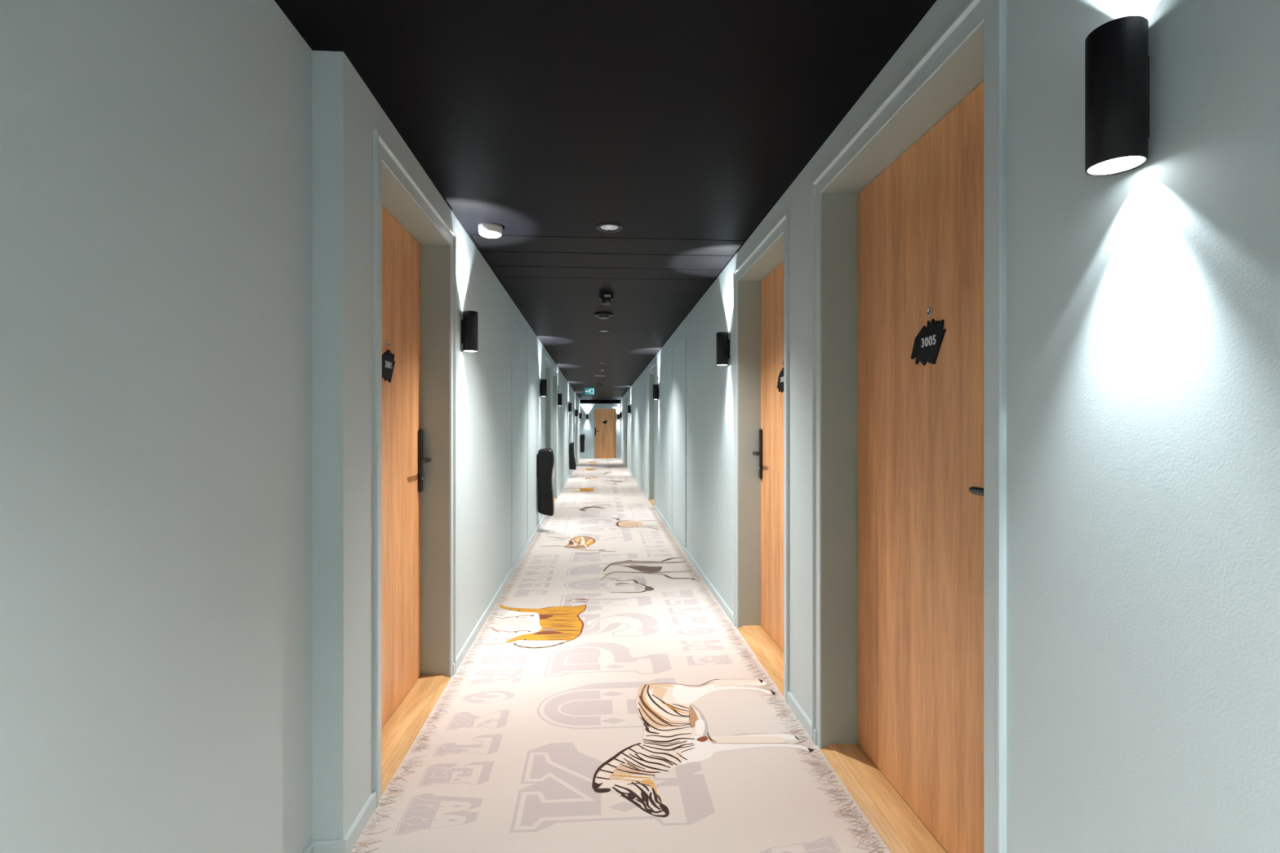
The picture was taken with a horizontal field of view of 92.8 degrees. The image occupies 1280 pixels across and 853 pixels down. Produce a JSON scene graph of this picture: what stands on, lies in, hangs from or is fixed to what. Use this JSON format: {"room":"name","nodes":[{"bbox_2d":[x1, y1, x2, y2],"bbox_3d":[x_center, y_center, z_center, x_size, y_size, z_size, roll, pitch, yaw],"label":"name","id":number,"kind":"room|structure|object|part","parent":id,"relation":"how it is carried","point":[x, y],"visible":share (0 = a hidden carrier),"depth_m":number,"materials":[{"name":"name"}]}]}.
{"room":"hotel corridor","nodes":[
{"label":"hotel corridor","id":0,"kind":"room"},
{"bbox_2d":[0,0,580,852],"bbox_3d":[-1.554,0.078,9.717,0.383,2.230,28.200,0,0,-4],"label":"wall","id":1,"kind":"structure","parent":0,"point":[186,186],"depth_m":1.19,"materials":[{"name":"paint"}]},
{"bbox_2d":[373,128,456,808],"bbox_3d":[-0.970,0.130,2.422,0.228,2.126,1.057,0,0,-4],"label":"door","id":2,"kind":"structure","parent":1,"relation":"in","point":[411,257],"depth_m":2.66,"materials":[{"name":"brown wood"}]},
{"bbox_3d":[-1.026,0.155,2.848,0.014,0.295,0.042,0,0,-4],"label":"lock plate","id":3,"kind":"part","parent":2,"relation":"part of","materials":[{"name":"black metal"}]},
{"bbox_3d":[-0.977,0.151,2.785,0.046,0.019,0.166,0,0,-19],"label":"lever handle","id":4,"kind":"part","parent":2,"relation":"part of","materials":[{"name":"metal"}]},
{"bbox_2d":[303,457,580,852],"bbox_3d":[-1.393,1.164,9.628,0.093,0.058,27.400,0,0,-4],"label":"baseboard","id":5,"kind":"structure","parent":1,"relation":"attached to","point":[346,845],"depth_m":1.86,"materials":[{"name":"paint"}]},
{"bbox_2d":[461,310,477,352],"bbox_3d":[-0.876,-0.493,3.136,0.082,0.204,0.075,0,0,-4],"label":"wall lamp","id":6,"kind":"object","parent":1,"relation":"attached to","point":[469,321],"visible":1,"depth_m":3.10,"materials":[{"name":"black metal"}]},
{"bbox_2d":[511,318,528,566],"bbox_3d":[-1.068,0.120,5.441,0.010,1.995,1.070,0,0,-4],"label":"door","id":7,"kind":"structure","parent":1,"relation":"in","point":[519,340],"depth_m":5.38,"materials":[{"name":"paint"}]},
{"bbox_3d":[-1.052,0.120,5.184,0.005,1.953,0.512,0,0,-4],"label":"cupboard panel","id":8,"kind":"part","parent":7,"relation":"part of","materials":[{"name":"paint"}]},
{"bbox_3d":[-1.087,0.120,5.698,0.005,1.953,0.512,0,0,-4],"label":"cupboard panel","id":9,"kind":"part","parent":7,"relation":"part of","materials":[{"name":"paint"}]},
{"bbox_2d":[539,379,546,396],"bbox_3d":[-1.158,-0.473,7.301,0.082,0.204,0.075,0,0,-4],"label":"wall lamp","id":10,"kind":"object","parent":1,"relation":"attached to","point":[543,384],"visible":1,"depth_m":7.27,"materials":[{"name":"black metal"}]},
{"bbox_2d":[536,448,554,515],"bbox_3d":[-1.078,0.622,6.962,0.196,0.774,0.172,0,0,-4],"label":"extinguisher cover","id":11,"kind":"object","parent":1,"relation":"attached to","point":[545,456],"visible":1,"depth_m":6.89,"materials":[{"name":"black plastic"}]},
{"bbox_2d":[544,355,551,517],"bbox_3d":[-1.375,0.130,8.411,0.228,2.126,1.062,0,0,-4],"label":"door","id":12,"kind":"structure","parent":1,"relation":"in","point":[548,369],"depth_m":8.88,"materials":[{"name":"paint"}]},
{"bbox_3d":[-1.268,0.130,8.419,0.013,2.126,1.062,0,0,-4],"label":"casing","id":13,"kind":"part","parent":12,"relation":"part of","materials":[{"name":"paint"}]},
{"bbox_2d":[551,365,557,502],"bbox_3d":[-1.464,0.130,9.728,0.228,2.126,1.042,0,0,-4],"label":"door","id":14,"kind":"structure","parent":1,"relation":"in","point":[554,377],"depth_m":10.18,"materials":[{"name":"paint"}]},
{"bbox_2d":[557,393,562,405],"bbox_3d":[-1.365,-0.473,10.351,0.082,0.204,0.075,0,0,-4],"label":"wall lamp","id":15,"kind":"object","parent":1,"relation":"attached to","point":[559,395],"visible":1,"depth_m":10.32,"materials":[{"name":"black metal"}]},
{"bbox_2d":[560,380,564,488],"bbox_3d":[-1.488,0.120,11.651,0.010,1.995,0.850,0,0,-4],"label":"door","id":16,"kind":"structure","parent":1,"relation":"in","point":[562,382],"depth_m":11.86,"materials":[{"name":"paint"}]},
{"bbox_2d":[568,403,572,412],"bbox_3d":[-1.620,-0.463,14.123,0.082,0.204,0.075,0,0,-4],"label":"wall lamp","id":17,"kind":"object","parent":1,"relation":"attached to","point":[570,406],"visible":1,"depth_m":14.09,"materials":[{"name":"black metal"}]},
{"bbox_2d":[568,442,576,469],"bbox_3d":[-1.596,0.673,14.424,0.169,0.656,0.162,0,0,-4],"label":"extinguisher cover","id":18,"kind":"object","parent":1,"relation":"attached to","point":[572,465],"visible":1,"depth_m":14.35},
{"bbox_2d":[573,393,574,470],"bbox_3d":[-1.966,0.130,17.131,0.228,2.126,1.082,0,0,-4],"label":"door","id":19,"kind":"structure","parent":1,"relation":"in","point":[573,393],"depth_m":17.61,"materials":[{"name":"paint"}]},
{"bbox_2d":[579,434,585,452],"bbox_3d":[-2.155,0.598,22.806,0.187,0.686,0.160,0,0,-4],"label":"extinguisher cover","id":20,"kind":"object","parent":1,"relation":"attached to","point":[582,437],"visible":1,"depth_m":22.73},
{"bbox_2d":[580,404,620,457],"bbox_3d":[-1.533,0.078,23.500,1.522,2.230,0.300,0,0,-4],"label":"wall","id":21,"kind":"structure","parent":0,"point":[586,425],"depth_m":23.32,"materials":[{"name":"paint"}]},
{"bbox_2d":[580,457,619,458],"bbox_3d":[-1.522,1.164,23.346,1.502,0.058,0.010,0,0,-4],"label":"baseboard","id":22,"kind":"structure","parent":21,"relation":"attached to","point":[580,457],"depth_m":23.31,"materials":[{"name":"paint"}]},
{"bbox_2d":[580,400,620,404],"bbox_3d":[-1.511,-0.972,23.176,1.522,0.130,0.350,0,0,-4],"label":"trim","id":23,"kind":"structure","parent":21,"relation":"attached to","point":[582,402],"depth_m":23.02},
{"bbox_2d":[592,406,617,458],"bbox_3d":[-1.334,0.203,23.427,0.965,1.981,0.153,0,0,-4],"label":"door","id":24,"kind":"structure","parent":21,"relation":"in","point":[605,421],"depth_m":23.42,"materials":[{"name":"brown wood"}]},
{"bbox_2d":[274,0,937,399],"bbox_3d":[-0.645,-1.097,9.779,2.205,0.120,28.200,0,0,-4],"label":"ceiling","id":25,"kind":"structure","parent":0,"point":[672,119],"depth_m":1.98,"materials":[{"name":"black paint"}]},
{"bbox_2d":[478,222,502,238],"bbox_3d":[-0.772,-1.012,3.145,0.120,0.050,0.120,0,0,-4],"label":"smoke detector","id":26,"kind":"object","parent":25,"relation":"attached to","point":[490,230],"visible":1,"depth_m":3.10,"materials":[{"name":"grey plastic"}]},
{"bbox_3d":[-0.772,-1.032,3.145,0.120,0.010,0.120,0,0,-4],"label":"plate","id":27,"kind":"part","parent":26,"relation":"part of","materials":[{"name":"grey plastic"}]},
{"bbox_2d":[584,387,594,395],"bbox_3d":[-1.308,-0.945,15.847,0.250,0.185,0.026,0,0,-4],"label":"exit sign","id":28,"kind":"object","parent":25,"relation":"hanging from","point":[588,391],"visible":1,"depth_m":15.83,"materials":[{"name":"teal plastic"}]},
{"bbox_2d":[594,374,606,376],"bbox_3d":[-0.794,-1.033,12.174,0.240,0.008,0.240,0,0,-4],"label":"ceiling vent","id":29,"kind":"object","parent":25,"relation":"in","point":[594,375],"visible":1,"depth_m":12.11,"materials":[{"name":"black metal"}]},
{"bbox_2d":[594,311,613,319],"bbox_3d":[-0.331,-1.012,5.555,0.172,0.050,0.172,0,0,-4],"label":"dome","id":30,"kind":"object","parent":25,"relation":"attached to","point":[602,315],"visible":1,"depth_m":5.51,"materials":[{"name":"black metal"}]},
{"bbox_2d":[597,329,609,332],"bbox_3d":[-0.389,-1.065,6.565,0.138,0.065,0.138,0,0,-4],"label":"recessed light","id":31,"kind":"object","parent":25,"relation":"in","point":[602,331],"visible":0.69,"depth_m":6.59,"materials":[{"name":"black metal"}]},
{"bbox_2d":[498,276,713,290],"bbox_3d":[-0.236,-1.046,4.397,1.494,0.022,0.316,0,0,-4],"label":"ceiling panel","id":32,"kind":"object","parent":25,"relation":"attached to","point":[508,282],"visible":0.81,"depth_m":4.39,"materials":[{"name":"black paint"}]},
{"bbox_2d":[491,265,721,279],"bbox_3d":[-0.216,-1.046,4.094,1.494,0.022,0.273,0,0,-4],"label":"ceiling panel","id":33,"kind":"object","parent":25,"relation":"attached to","point":[501,271],"visible":0.77,"depth_m":4.09,"materials":[{"name":"black paint"}]},
{"bbox_2d":[599,293,613,305],"bbox_3d":[-0.262,-0.992,4.733,0.112,0.090,0.072,0,0,-4],"label":"ceiling camera","id":34,"kind":"object","parent":25,"relation":"attached to","point":[606,298],"visible":1,"depth_m":4.70,"materials":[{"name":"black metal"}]},
{"bbox_2d":[481,250,733,269],"bbox_3d":[-0.196,-1.046,3.791,1.494,0.022,0.317,0,0,-4],"label":"ceiling panel","id":35,"kind":"object","parent":25,"relation":"attached to","point":[495,258],"visible":0.76,"depth_m":3.79,"materials":[{"name":"black paint"}]},
{"bbox_2d":[471,234,744,255],"bbox_3d":[-0.174,-1.046,3.478,1.494,0.022,0.293,0,0,-4],"label":"ceiling panel","id":36,"kind":"object","parent":25,"relation":"attached to","point":[504,242],"visible":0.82,"depth_m":3.45,"materials":[{"name":"black paint"}]},
{"bbox_2d":[595,222,622,232],"bbox_3d":[-0.159,-1.065,3.159,0.138,0.065,0.138,0,0,-4],"label":"recessed light","id":37,"kind":"object","parent":25,"relation":"in","point":[605,227],"visible":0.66,"depth_m":3.19,"materials":[{"name":"black metal"}]},
{"bbox_2d":[620,0,1279,852],"bbox_3d":[0.305,0.078,9.843,0.300,2.230,28.200,0,0,-4],"label":"wall","id":38,"kind":"structure","parent":0,"point":[1143,303],"depth_m":0.95,"materials":[{"name":"paint"}]},
{"bbox_2d":[625,395,627,467],"bbox_3d":[-0.293,0.130,17.946,0.228,2.126,1.082,0,0,-4],"label":"door","id":39,"kind":"structure","parent":38,"relation":"in","point":[626,397],"depth_m":18.41,"materials":[{"name":"paint"}]},
{"bbox_2d":[627,405,631,413],"bbox_3d":[-0.276,-0.463,15.597,0.082,0.204,0.075,0,0,-4],"label":"wall lamp","id":40,"kind":"object","parent":38,"relation":"attached to","point":[628,406],"visible":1,"depth_m":15.57,"materials":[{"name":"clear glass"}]},
{"bbox_2d":[632,387,635,477],"bbox_3d":[-0.132,0.120,13.998,0.010,1.995,0.850,0,0,-4],"label":"door","id":41,"kind":"structure","parent":38,"relation":"in","point":[634,389],"depth_m":13.81,"materials":[{"name":"paint"}]},
{"bbox_3d":[-0.130,0.120,13.998,0.005,1.953,0.808,0,0,-4],"label":"cupboard panel","id":42,"kind":"part","parent":41,"relation":"part of","materials":[{"name":"paint"}]},
{"bbox_2d":[641,377,645,491],"bbox_3d":[0.064,0.120,11.105,0.010,1.995,0.850,0,0,-4],"label":"door","id":43,"kind":"structure","parent":38,"relation":"in","point":[643,381],"depth_m":11.05,"materials":[{"name":"paint"}]},
{"bbox_2d":[648,363,655,509],"bbox_3d":[0.284,0.130,9.431,0.228,2.126,1.112,0,0,-4],"label":"door","id":44,"kind":"structure","parent":38,"relation":"in","point":[651,371],"depth_m":9.91,"materials":[{"name":"paint"}]},
{"bbox_2d":[653,384,658,399],"bbox_3d":[0.217,-0.483,8.319,0.082,0.204,0.075,0,0,-4],"label":"wall lamp","id":45,"kind":"object","parent":38,"relation":"attached to","point":[655,387],"visible":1,"depth_m":8.29,"materials":[{"name":"black metal"}]},
{"bbox_2d":[671,333,686,546],"bbox_3d":[0.393,0.120,6.246,0.010,1.995,1.070,0,0,-4],"label":"door","id":46,"kind":"structure","parent":38,"relation":"in","point":[679,349],"depth_m":6.21,"materials":[{"name":"paint"}]},
{"bbox_2d":[619,457,816,744],"bbox_3d":[0.157,1.164,9.733,0.010,0.058,27.400,0,0,-4],"label":"baseboard","id":47,"kind":"structure","parent":38,"relation":"attached to","point":[798,712],"depth_m":4.00,"materials":[{"name":"paint"}]},
{"bbox_2d":[716,332,729,365],"bbox_3d":[0.521,-0.493,3.830,0.082,0.204,0.075,0,0,-4],"label":"wall lamp","id":48,"kind":"object","parent":38,"relation":"attached to","point":[722,341],"visible":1,"depth_m":3.80,"materials":[{"name":"black metal"}]},
{"bbox_2d":[733,210,789,703],"bbox_3d":[0.709,0.130,3.150,0.228,2.126,1.042,0,0,-4],"label":"door","id":49,"kind":"structure","parent":38,"relation":"in","point":[761,294],"depth_m":3.50,"materials":[{"name":"brown wood"}]},
{"bbox_3d":[0.668,0.151,3.503,0.046,0.019,0.166,0,0,11],"label":"lever handle","id":50,"kind":"part","parent":49,"relation":"part of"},
{"bbox_3d":[0.707,0.155,3.572,0.014,0.295,0.042,0,0,-4],"label":"lock plate","id":51,"kind":"part","parent":49,"relation":"part of","materials":[{"name":"black metal"}]},
{"bbox_2d":[811,0,1006,852],"bbox_3d":[0.802,0.130,1.778,0.228,2.126,1.092,0,0,-4],"label":"door","id":52,"kind":"structure","parent":38,"relation":"in","point":[908,240],"depth_m":1.80,"materials":[{"name":"brown wood"}]},
{"bbox_3d":[0.810,0.151,1.398,0.046,0.019,0.166,0,0,-19],"label":"lever handle","id":53,"kind":"part","parent":52,"relation":"part of","materials":[{"name":"black metal"}]},
{"bbox_2d":[1084,15,1149,177],"bbox_3d":[0.718,-0.493,0.916,0.082,0.204,0.075,0,0,-4],"label":"wall lamp","id":54,"kind":"object","parent":38,"relation":"attached to","point":[1117,58],"visible":1,"depth_m":0.89,"materials":[{"name":"black metal"}]},
{"bbox_3d":[-0.645,1.268,9.779,2.305,0.150,28.200,0,0,-4],"label":"floor","id":55,"kind":"structure","parent":0,"visible":0},
{"bbox_2d":[350,458,890,852],"bbox_3d":[-0.639,1.190,9.679,1.599,0.005,27.394,0,0,-4],"label":"hallway carpet","id":56,"kind":"object","parent":55,"relation":"on","point":[606,700],"visible":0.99,"depth_m":2.41,"materials":[{"name":"beige carpet"}]}
]}

